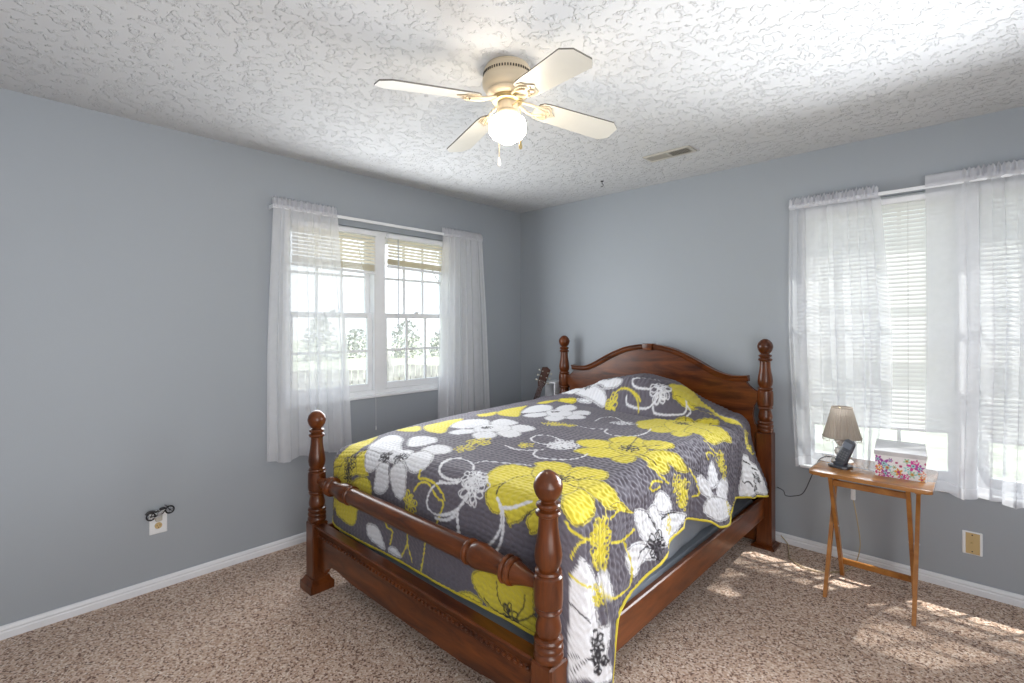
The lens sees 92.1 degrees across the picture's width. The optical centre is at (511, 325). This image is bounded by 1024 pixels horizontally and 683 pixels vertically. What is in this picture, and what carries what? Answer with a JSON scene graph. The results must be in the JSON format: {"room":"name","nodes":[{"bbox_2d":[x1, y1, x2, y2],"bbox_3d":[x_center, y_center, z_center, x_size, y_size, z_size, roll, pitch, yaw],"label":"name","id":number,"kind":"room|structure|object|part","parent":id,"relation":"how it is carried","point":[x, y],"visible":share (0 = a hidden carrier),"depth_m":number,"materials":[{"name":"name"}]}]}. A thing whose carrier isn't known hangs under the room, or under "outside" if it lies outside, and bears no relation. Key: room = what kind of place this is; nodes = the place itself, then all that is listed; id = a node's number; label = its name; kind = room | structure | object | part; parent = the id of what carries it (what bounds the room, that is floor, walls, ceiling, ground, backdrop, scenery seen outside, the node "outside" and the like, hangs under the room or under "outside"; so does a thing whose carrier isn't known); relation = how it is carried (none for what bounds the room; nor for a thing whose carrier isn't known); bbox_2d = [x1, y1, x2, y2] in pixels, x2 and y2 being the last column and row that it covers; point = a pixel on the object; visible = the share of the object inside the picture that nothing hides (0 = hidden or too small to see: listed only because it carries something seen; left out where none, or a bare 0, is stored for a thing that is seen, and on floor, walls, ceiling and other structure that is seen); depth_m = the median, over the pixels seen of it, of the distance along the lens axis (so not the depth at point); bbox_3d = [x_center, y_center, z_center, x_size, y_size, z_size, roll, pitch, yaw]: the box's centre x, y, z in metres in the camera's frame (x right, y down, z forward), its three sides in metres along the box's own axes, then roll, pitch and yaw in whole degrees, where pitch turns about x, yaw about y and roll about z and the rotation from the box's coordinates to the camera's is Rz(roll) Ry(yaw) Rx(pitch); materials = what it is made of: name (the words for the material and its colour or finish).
{"room":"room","nodes":[
{"label":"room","id":0,"kind":"room"},
{"bbox_2d":[0,88,520,625],"bbox_3d":[-1.429,0.166,3.187,0.160,2.440,4.560,0,0,43],"label":"wall","id":1,"kind":"structure","parent":0,"point":[135,256],"depth_m":2.57,"materials":[{"name":"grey paint"}]},
{"bbox_2d":[0,532,305,640],"bbox_3d":[-1.417,1.358,3.069,0.014,0.057,4.400,0,0,43],"label":"baseboard","id":2,"kind":"structure","parent":1,"relation":"attached to","point":[9,630],"depth_m":2.53,"materials":[{"name":"white paint"}]},
{"bbox_2d":[149,509,166,534],"bbox_3d":[-1.862,1.036,2.600,0.011,0.124,0.079,0,0,43],"label":"wall outlet","id":3,"kind":"object","parent":1,"relation":"attached to","point":[155,527],"visible":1,"depth_m":2.60,"materials":[{"name":"white plastic"}]},
{"bbox_2d":[155,522,161,528],"bbox_3d":[-1.861,1.055,2.599,0.004,0.033,0.033,0,0,43],"label":"receptacle","id":4,"kind":"object","parent":3,"relation":"attached to","point":[158,525],"depth_m":2.60,"materials":[{"name":"beige plastic"}]},
{"bbox_2d":[145,505,174,521],"bbox_3d":[-1.848,0.990,2.591,0.034,0.080,0.131,0,0,43],"label":"ornament","id":5,"kind":"object","parent":3,"relation":"attached to","point":[158,517],"visible":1,"depth_m":2.58,"materials":[{"name":"black paint"}]},
{"bbox_2d":[269,204,443,234],"bbox_3d":[-0.871,-0.721,3.612,0.071,0.022,1.716,0,0,43],"label":"curtain rod","id":6,"kind":"object","parent":1,"relation":"attached to","point":[271,205],"visible":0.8,"depth_m":3.49,"materials":[{"name":"white plastic"}]},
{"bbox_2d":[267,195,351,462],"bbox_3d":[-1.274,0.026,3.138,0.047,1.631,0.538,0,0,43],"label":"sheer curtain","id":7,"kind":"object","parent":6,"relation":"hanging from","point":[308,368],"visible":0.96,"depth_m":3.10,"materials":[{"name":"white fabric"}]},
{"bbox_2d":[438,227,489,418],"bbox_3d":[-0.383,0.014,4.078,0.058,1.602,0.561,0,0,43],"label":"sheer curtain","id":8,"kind":"object","parent":6,"relation":"hanging from","point":[463,374],"visible":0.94,"depth_m":4.06,"materials":[{"name":"white fabric"}]},
{"bbox_2d":[338,225,442,400],"bbox_3d":[-0.993,-0.083,3.627,0.152,1.203,1.364,0,0,43],"label":"window","id":9,"kind":"structure","parent":1,"relation":"in","point":[375,315],"depth_m":3.60,"materials":[{"name":"white plastic"}]},
{"bbox_3d":[-1.259,-0.351,3.400,0.027,0.600,0.605,0,0,43],"label":"sash","id":10,"kind":"part","parent":9,"relation":"part of","materials":[{"name":"glass"}]},
{"bbox_2d":[338,226,376,429],"bbox_3d":[-1.182,0.042,3.329,0.044,1.416,0.598,0,0,43],"label":"window blind","id":11,"kind":"object","parent":9,"relation":"attached to","point":[345,230],"visible":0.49,"depth_m":3.44,"materials":[{"name":"white plastic"}]},
{"bbox_3d":[-1.185,-0.379,3.330,0.026,0.037,0.594,0,0,43],"label":"rail","id":12,"kind":"part","parent":11,"relation":"part of","materials":[{"name":"white plastic"}]},
{"bbox_3d":[-1.052,-0.501,3.447,0.002,0.272,0.002,0,0,43],"label":"ladder cord","id":13,"kind":"part","parent":11,"relation":"part of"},
{"bbox_3d":[-0.976,0.042,3.527,0.007,1.355,0.003,0,0,17],"label":"pull cord","id":14,"kind":"part","parent":11,"relation":"part of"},
{"bbox_3d":[-1.233,0.192,3.377,0.027,0.559,0.605,0,0,43],"label":"sash","id":15,"kind":"part","parent":9,"relation":"part of","materials":[{"name":"white plastic"}]},
{"bbox_3d":[-0.958,0.509,3.596,0.062,0.020,1.364,0,0,43],"label":"sill","id":16,"kind":"part","parent":9,"relation":"part of","materials":[{"name":"white plastic"}]},
{"bbox_3d":[-0.756,0.191,3.882,0.027,0.559,0.605,0,0,43],"label":"sash","id":17,"kind":"part","parent":9,"relation":"part of","materials":[{"name":"glass"}]},
{"bbox_3d":[-0.782,-0.353,3.905,0.027,0.600,0.605,0,0,43],"label":"sash","id":18,"kind":"part","parent":9,"relation":"part of","materials":[{"name":"glass"}]},
{"bbox_2d":[386,234,442,329],"bbox_3d":[-0.703,-0.318,3.830,0.054,0.700,0.598,0,0,43],"label":"window blind","id":19,"kind":"object","parent":9,"relation":"attached to","point":[392,238],"visible":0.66,"depth_m":3.77,"materials":[{"name":"white plastic"}]},
{"bbox_3d":[-0.709,-0.422,3.835,0.026,0.040,0.594,0,0,43],"label":"rail","id":20,"kind":"part","parent":19,"relation":"part of","materials":[{"name":"white plastic"}]},
{"bbox_2d":[0,0,1023,212],"bbox_3d":[0.134,-1.109,1.598,4.620,0.100,4.720,0,0,43],"label":"ceiling","id":21,"kind":"structure","parent":0,"point":[738,83],"depth_m":2.06,"materials":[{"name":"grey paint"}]},
{"bbox_2d":[374,48,616,166],"bbox_3d":[-0.021,-0.866,2.017,0.826,0.385,0.807,0,0,17],"label":"ceiling fan","id":22,"kind":"object","parent":21,"relation":"hanging from","point":[507,81],"visible":1,"depth_m":1.95,"materials":[{"name":"white wood"}]},
{"bbox_3d":[-0.309,-0.886,1.859,0.400,0.065,0.130,0,0,-30],"label":"fan blade","id":23,"kind":"part","parent":22,"relation":"part of","materials":[{"name":"white wood"}]},
{"bbox_3d":[-0.185,-0.891,2.317,0.130,0.058,0.400,0,0,-30],"label":"fan blade","id":24,"kind":"part","parent":22,"relation":"part of","materials":[{"name":"white wood"}]},
{"bbox_3d":[-0.018,-0.802,2.026,0.152,0.119,0.152,0,0,43],"label":"glass globe","id":25,"kind":"part","parent":22,"relation":"part of","materials":[{"name":"white glass"}]},
{"bbox_3d":[0.033,-0.806,1.936,0.003,0.152,0.004,0,0,43],"label":"pull chain","id":26,"kind":"part","parent":22,"relation":"part of","materials":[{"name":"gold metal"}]},
{"bbox_3d":[0.132,-0.879,1.727,0.130,0.078,0.400,0,0,-27],"label":"fan blade","id":27,"kind":"part","parent":22,"relation":"part of","materials":[{"name":"white wood"}]},
{"bbox_3d":[0.281,-0.895,2.176,0.400,0.054,0.130,0,0,-27],"label":"fan blade","id":28,"kind":"part","parent":22,"relation":"part of","materials":[{"name":"white wood"}]},
{"bbox_2d":[643,145,696,162],"bbox_3d":[0.973,-1.056,3.055,0.300,0.010,0.122,0,0,43],"label":"ceiling vent","id":29,"kind":"object","parent":21,"relation":"in","point":[687,149],"visible":1,"depth_m":3.05,"materials":[{"name":"metal"}]},
{"bbox_2d":[0,537,1023,682],"bbox_3d":[0.142,1.431,1.598,4.620,0.100,4.720,0,0,43],"label":"floor","id":30,"kind":"structure","parent":0,"point":[755,615],"depth_m":2.19,"materials":[{"name":"carpet"}]},
{"bbox_2d":[300,335,780,682],"bbox_3d":[0.277,0.734,2.847,1.710,1.294,2.279,0,0,43],"label":"bed","id":31,"kind":"object","parent":30,"relation":"on","point":[493,651],"visible":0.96,"depth_m":2.15,"materials":[{"name":"brown wood"}]},
{"bbox_3d":[-1.032,0.886,2.612,0.094,0.873,0.094,0,0,43],"label":"post","id":32,"kind":"part","parent":31,"relation":"part of","materials":[{"name":"brown wood"}]},
{"bbox_3d":[-0.298,1.134,3.388,0.028,0.130,2.054,0,0,43],"label":"rail","id":33,"kind":"part","parent":31,"relation":"part of","materials":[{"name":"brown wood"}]},
{"bbox_3d":[-0.469,1.096,2.061,1.490,0.014,0.010,0,0,43],"label":"bead moulding","id":34,"kind":"part","parent":31,"relation":"part of","materials":[{"name":"brown wood"}]},
{"bbox_3d":[-0.461,1.061,2.069,1.502,0.046,0.054,0,0,43],"label":"cap moulding","id":35,"kind":"part","parent":31,"relation":"part of","materials":[{"name":"brown wood"}]},
{"bbox_3d":[-0.458,1.163,2.072,1.502,0.213,0.026,0,0,43],"label":"footboard","id":36,"kind":"part","parent":31,"relation":"part of","materials":[{"name":"brown wood"}]},
{"bbox_3d":[-0.459,0.816,2.071,1.494,0.096,0.096,0,0,43],"label":"foot rail","id":37,"kind":"part","parent":31,"relation":"part of","materials":[{"name":"brown wood"}]},
{"bbox_2d":[339,498,752,643],"bbox_3d":[0.283,1.158,2.859,1.515,0.155,1.970,0,0,43],"label":"box spring","id":38,"kind":"object","parent":31,"relation":"attached to","point":[740,505],"visible":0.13,"depth_m":2.19,"materials":[{"name":"grey fabric"}]},
{"bbox_2d":[664,520,711,561],"bbox_3d":[0.309,0.861,2.865,1.500,0.430,1.920,0,0,43],"label":"mattress","id":39,"kind":"object","parent":38,"relation":"on","point":[692,527],"visible":0.06,"depth_m":2.38,"materials":[{"name":"grey fabric"}]},
{"bbox_3d":[0.113,0.884,1.531,0.094,0.870,0.094,0,0,43],"label":"post","id":40,"kind":"part","parent":31,"relation":"part of","materials":[{"name":"brown wood"}]},
{"bbox_2d":[332,373,768,682],"bbox_3d":[0.292,1.112,2.828,1.705,0.479,2.024,0,0,43],"label":"quilt","id":41,"kind":"object","parent":31,"relation":"on","point":[636,457],"visible":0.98,"depth_m":2.12,"materials":[{"name":"fabric"}]},
{"bbox_3d":[0.442,0.722,4.159,0.094,1.272,0.094,0,0,43],"label":"post","id":42,"kind":"part","parent":31,"relation":"part of","materials":[{"name":"brown wood"}]},
{"bbox_3d":[1.003,0.252,3.611,1.381,0.229,0.056,0,0,43],"label":"crown moulding","id":43,"kind":"part","parent":31,"relation":"part of","materials":[{"name":"brown wood"}]},
{"bbox_3d":[1.012,0.754,3.621,1.523,1.209,0.028,0,0,43],"label":"headboard","id":44,"kind":"part","parent":31,"relation":"part of","materials":[{"name":"brown wood"}]},
{"bbox_3d":[0.843,1.130,2.310,0.028,0.130,2.054,0,0,43],"label":"rail","id":45,"kind":"part","parent":31,"relation":"part of","materials":[{"name":"brown wood"}]},
{"bbox_3d":[1.582,0.720,3.083,0.094,1.270,0.094,0,0,43],"label":"post","id":46,"kind":"part","parent":31,"relation":"part of","materials":[{"name":"brown wood"}]},
{"bbox_2d":[533,367,551,398],"bbox_3d":[0.080,0.879,4.255,0.535,1.042,0.108,0,0,4],"label":"acoustic guitar","id":47,"kind":"object","parent":30,"relation":"on","point":[545,371],"visible":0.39,"depth_m":4.21,"materials":[{"name":"brown wood"}]},
{"bbox_2d":[545,380,559,395],"bbox_3d":[0.373,0.932,4.273,0.114,0.898,0.149,0,0,43],"label":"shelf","id":48,"kind":"object","parent":30,"relation":"on","point":[553,388],"visible":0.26,"depth_m":4.25,"materials":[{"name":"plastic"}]},
{"bbox_3d":[0.340,0.939,4.307,0.012,0.884,0.145,0,0,43],"label":"panel","id":49,"kind":"part","parent":48,"relation":"part of","materials":[{"name":"white plastic"}]},
{"bbox_3d":[0.372,0.490,4.273,0.114,0.014,0.149,0,0,43],"label":"panel","id":50,"kind":"part","parent":48,"relation":"part of","materials":[{"name":"white plastic"}]},
{"bbox_3d":[0.410,0.939,4.241,0.012,0.884,0.145,0,0,43],"label":"panel","id":51,"kind":"part","parent":48,"relation":"part of","materials":[{"name":"white plastic"}]},
{"bbox_2d":[809,455,937,626],"bbox_3d":[1.826,1.056,2.497,0.485,0.640,0.426,0,0,43],"label":"tray table","id":52,"kind":"object","parent":30,"relation":"on","point":[863,471],"visible":0.9,"depth_m":2.44,"materials":[{"name":"brown wood"}]},
{"bbox_2d":[777,439,855,496],"bbox_3d":[1.674,0.817,2.816,0.108,0.456,0.618,0,0,-7],"label":"cordless phone","id":53,"kind":"object","parent":52,"relation":"on","point":[841,461],"visible":0.88,"depth_m":2.54,"materials":[{"name":"plastic"}]},
{"bbox_3d":[1.675,0.879,2.865,0.088,0.330,0.521,0,0,-7],"label":"phone cord","id":54,"kind":"part","parent":53,"relation":"part of","materials":[{"name":"black plastic"}]},
{"bbox_3d":[1.698,1.067,2.622,0.017,0.620,0.342,0,0,43],"label":"leg","id":55,"kind":"part","parent":52,"relation":"part of","materials":[{"name":"brown wood"}]},
{"bbox_3d":[1.719,1.066,2.615,0.017,0.620,0.344,0,0,43],"label":"leg","id":56,"kind":"part","parent":52,"relation":"part of","materials":[{"name":"brown wood"}]},
{"bbox_2d":[874,439,927,481],"bbox_3d":[1.951,0.674,2.482,0.202,0.124,0.304,0,0,38],"label":"box","id":57,"kind":"object","parent":52,"relation":"on","point":[894,459],"visible":1,"depth_m":2.38,"materials":[{"name":"multicoloured cardboard"}]},
{"bbox_3d":[1.951,0.622,2.482,0.202,0.020,0.304,0,0,38],"label":"lid","id":58,"kind":"part","parent":57,"relation":"part of","materials":[{"name":"white cardboard"}]},
{"bbox_3d":[1.944,1.066,2.403,0.017,0.620,0.344,0,0,43],"label":"leg","id":59,"kind":"part","parent":52,"relation":"part of","materials":[{"name":"brown wood"}]},
{"bbox_3d":[1.953,1.066,2.381,0.017,0.620,0.342,0,0,43],"label":"leg","id":60,"kind":"part","parent":52,"relation":"part of","materials":[{"name":"brown wood"}]},
{"bbox_2d":[521,106,1023,594],"bbox_3d":[1.703,0.157,3.256,4.300,2.440,0.160,0,0,43],"label":"wall","id":61,"kind":"structure","parent":0,"point":[699,266],"depth_m":3.26,"materials":[{"name":"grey paint"}]},
{"bbox_2d":[775,531,1023,607],"bbox_3d":[1.653,1.348,3.187,4.284,0.057,0.014,0,0,43],"label":"baseboard","id":62,"kind":"structure","parent":61,"relation":"attached to","point":[1010,598],"depth_m":2.65,"materials":[{"name":"white paint"}]},
{"bbox_2d":[792,172,1023,205],"bbox_3d":[2.281,-0.728,2.549,1.513,0.022,0.071,0,0,43],"label":"curtain rod","id":63,"kind":"object","parent":61,"relation":"attached to","point":[1004,175],"visible":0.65,"depth_m":2.61,"materials":[{"name":"white plastic"}]},
{"bbox_2d":[789,185,891,465],"bbox_3d":[1.894,0.038,2.874,0.509,1.654,0.069,0,0,43],"label":"sheer curtain","id":64,"kind":"object","parent":63,"relation":"hanging from","point":[883,426],"visible":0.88,"depth_m":2.87,"materials":[{"name":"white fabric"}]},
{"bbox_2d":[925,159,1023,508],"bbox_3d":[2.485,0.038,2.322,0.846,1.687,0.074,0,0,43],"label":"sheer curtain","id":65,"kind":"object","parent":63,"relation":"hanging from","point":[1016,167],"visible":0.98,"depth_m":2.48,"materials":[{"name":"white fabric"}]},
{"bbox_2d":[800,177,1023,498],"bbox_3d":[2.388,0.076,2.587,1.530,1.604,0.152,0,0,43],"label":"window","id":66,"kind":"structure","parent":61,"relation":"in","point":[976,208],"depth_m":2.57,"materials":[{"name":"white plastic"}]},
{"bbox_2d":[806,189,954,433],"bbox_3d":[2.057,-0.051,2.802,0.681,1.310,0.054,0,0,43],"label":"window blind","id":67,"kind":"object","parent":66,"relation":"attached to","point":[905,269],"visible":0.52,"depth_m":2.74,"materials":[{"name":"white plastic"}]},
{"bbox_3d":[1.941,-0.041,2.897,0.002,1.270,0.002,0,0,43],"label":"ladder cord","id":68,"kind":"part","parent":67,"relation":"part of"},
{"bbox_3d":[2.063,0.577,2.807,0.678,0.054,0.026,0,0,43],"label":"rail","id":69,"kind":"part","parent":67,"relation":"part of","materials":[{"name":"white plastic"}]},
{"bbox_3d":[2.159,-0.049,2.691,0.002,1.253,0.002,0,0,43],"label":"ladder cord","id":70,"kind":"part","parent":67,"relation":"part of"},
{"bbox_3d":[2.110,0.463,2.857,0.688,0.737,0.027,0,0,43],"label":"sash","id":71,"kind":"part","parent":66,"relation":"part of","materials":[{"name":"white plastic"}]},
{"bbox_3d":[2.130,-0.281,2.881,0.688,0.823,0.027,0,0,43],"label":"sash","id":72,"kind":"part","parent":66,"relation":"part of","materials":[{"name":"white plastic"}]},
{"bbox_3d":[2.360,0.868,2.554,1.530,0.020,0.062,0,0,43],"label":"sill","id":73,"kind":"part","parent":66,"relation":"part of","materials":[{"name":"white plastic"}]},
{"bbox_3d":[2.696,-0.283,2.347,0.688,0.823,0.027,0,0,43],"label":"sash","id":74,"kind":"part","parent":66,"relation":"part of","materials":[{"name":"white plastic"}]},
{"bbox_2d":[980,179,1023,445],"bbox_3d":[2.627,-0.059,2.274,0.681,1.297,0.040,0,0,43],"label":"window blind","id":75,"kind":"object","parent":66,"relation":"attached to","point":[1015,430],"visible":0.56,"depth_m":2.45,"materials":[{"name":"white plastic"}]},
{"bbox_3d":[2.628,0.578,2.274,0.677,0.023,0.026,0,0,43],"label":"rail","id":76,"kind":"part","parent":75,"relation":"part of","materials":[{"name":"white plastic"}]},
{"bbox_3d":[2.465,-0.044,2.403,0.002,1.266,0.002,0,0,43],"label":"ladder cord","id":77,"kind":"part","parent":75,"relation":"part of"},
{"bbox_3d":[2.675,0.461,2.323,0.688,0.737,0.027,0,0,43],"label":"sash","id":78,"kind":"part","parent":66,"relation":"part of","materials":[{"name":"white plastic"}]},
{"bbox_2d":[962,530,982,556],"bbox_3d":[2.352,1.117,2.523,0.078,0.118,0.018,0,0,43],"label":"wall outlet","id":79,"kind":"object","parent":61,"relation":"attached to","point":[972,542],"visible":1,"depth_m":2.52,"materials":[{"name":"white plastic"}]},
{"bbox_2d":[781,405,862,572],"bbox_3d":[1.728,0.908,2.826,0.291,0.934,0.509,0,0,-36],"label":"table lamp","id":80,"kind":"object","parent":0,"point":[841,425],"visible":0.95,"depth_m":2.62,"materials":[{"name":"fabric"}]},
{"bbox_3d":[1.730,1.051,2.872,0.235,0.647,0.436,0,0,-36],"label":"power cord","id":81,"kind":"part","parent":80,"relation":"part of","materials":[{"name":"black plastic"}]},
{"bbox_3d":[1.779,0.522,2.663,0.180,0.158,0.181,0,0,43],"label":"lamp shade","id":82,"kind":"part","parent":80,"relation":"part of","materials":[{"name":"beige fabric"}]},
{"bbox_3d":[1.779,0.443,2.663,0.100,0.005,0.100,0,0,43],"label":"shade trim","id":83,"kind":"part","parent":80,"relation":"part of","materials":[{"name":"beige fabric"}]},
{"bbox_3d":[1.779,0.601,2.663,0.183,0.006,0.183,0,0,43],"label":"shade trim","id":84,"kind":"part","parent":80,"relation":"part of","materials":[{"name":"beige fabric"}]},
{"bbox_2d":[851,489,855,499],"bbox_3d":[1.915,0.944,2.771,0.022,0.075,0.014,0,0,43],"label":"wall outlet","id":85,"kind":"object","parent":80,"relation":"attached to","point":[853,492],"depth_m":2.76,"materials":[{"name":"white plastic"}]},
{"label":"outside","id":86,"kind":"structure","parent":0,"visible":0},
{"bbox_2d":[347,337,1023,481],"bbox_3d":[-2.238,2.239,24.060,110.000,0.200,115.000,0,0,43],"label":"ground","id":87,"kind":"structure","parent":86,"point":[354,363],"depth_m":9.42,"materials":[{"name":"green plant"}]},
{"bbox_2d":[347,328,365,357],"bbox_3d":[-10.360,1.236,32.941,2.306,2.116,2.328,0,0,43],"label":"bush","id":88,"kind":"object","parent":87,"relation":"on","point":[361,335],"visible":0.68,"depth_m":32.66,"materials":[{"name":"green plant"}]},
{"bbox_2d":[352,240,393,376],"bbox_3d":[-5.259,-2.227,18.352,2.791,8.796,4.567,0,0,14],"label":"bare tree","id":89,"kind":"object","parent":87,"relation":"on","point":[389,363],"visible":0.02,"depth_m":18.58,"materials":[{"name":"grey plant"}]},
{"bbox_2d":[349,364,437,384],"bbox_3d":[-1.809,1.617,14.722,14.222,1.040,0.075,0,0,-37],"label":"fence","id":90,"kind":"object","parent":87,"relation":"on","point":[357,375],"visible":0.05,"depth_m":13.72,"materials":[{"name":"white wood"}]},
{"bbox_2d":[388,320,422,357],"bbox_3d":[-7.183,0.967,33.417,2.320,2.661,2.385,0,0,43],"label":"bush","id":91,"kind":"object","parent":87,"relation":"on","point":[402,323],"visible":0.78,"depth_m":33.14,"materials":[{"name":"green plant"}]},
{"bbox_2d":[429,331,438,356],"bbox_3d":[-4.857,1.268,34.426,2.268,2.055,2.136,0,0,43],"label":"bush","id":92,"kind":"object","parent":87,"relation":"on","point":[436,334],"visible":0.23,"depth_m":34.26,"materials":[{"name":"green plant"}]}
]}

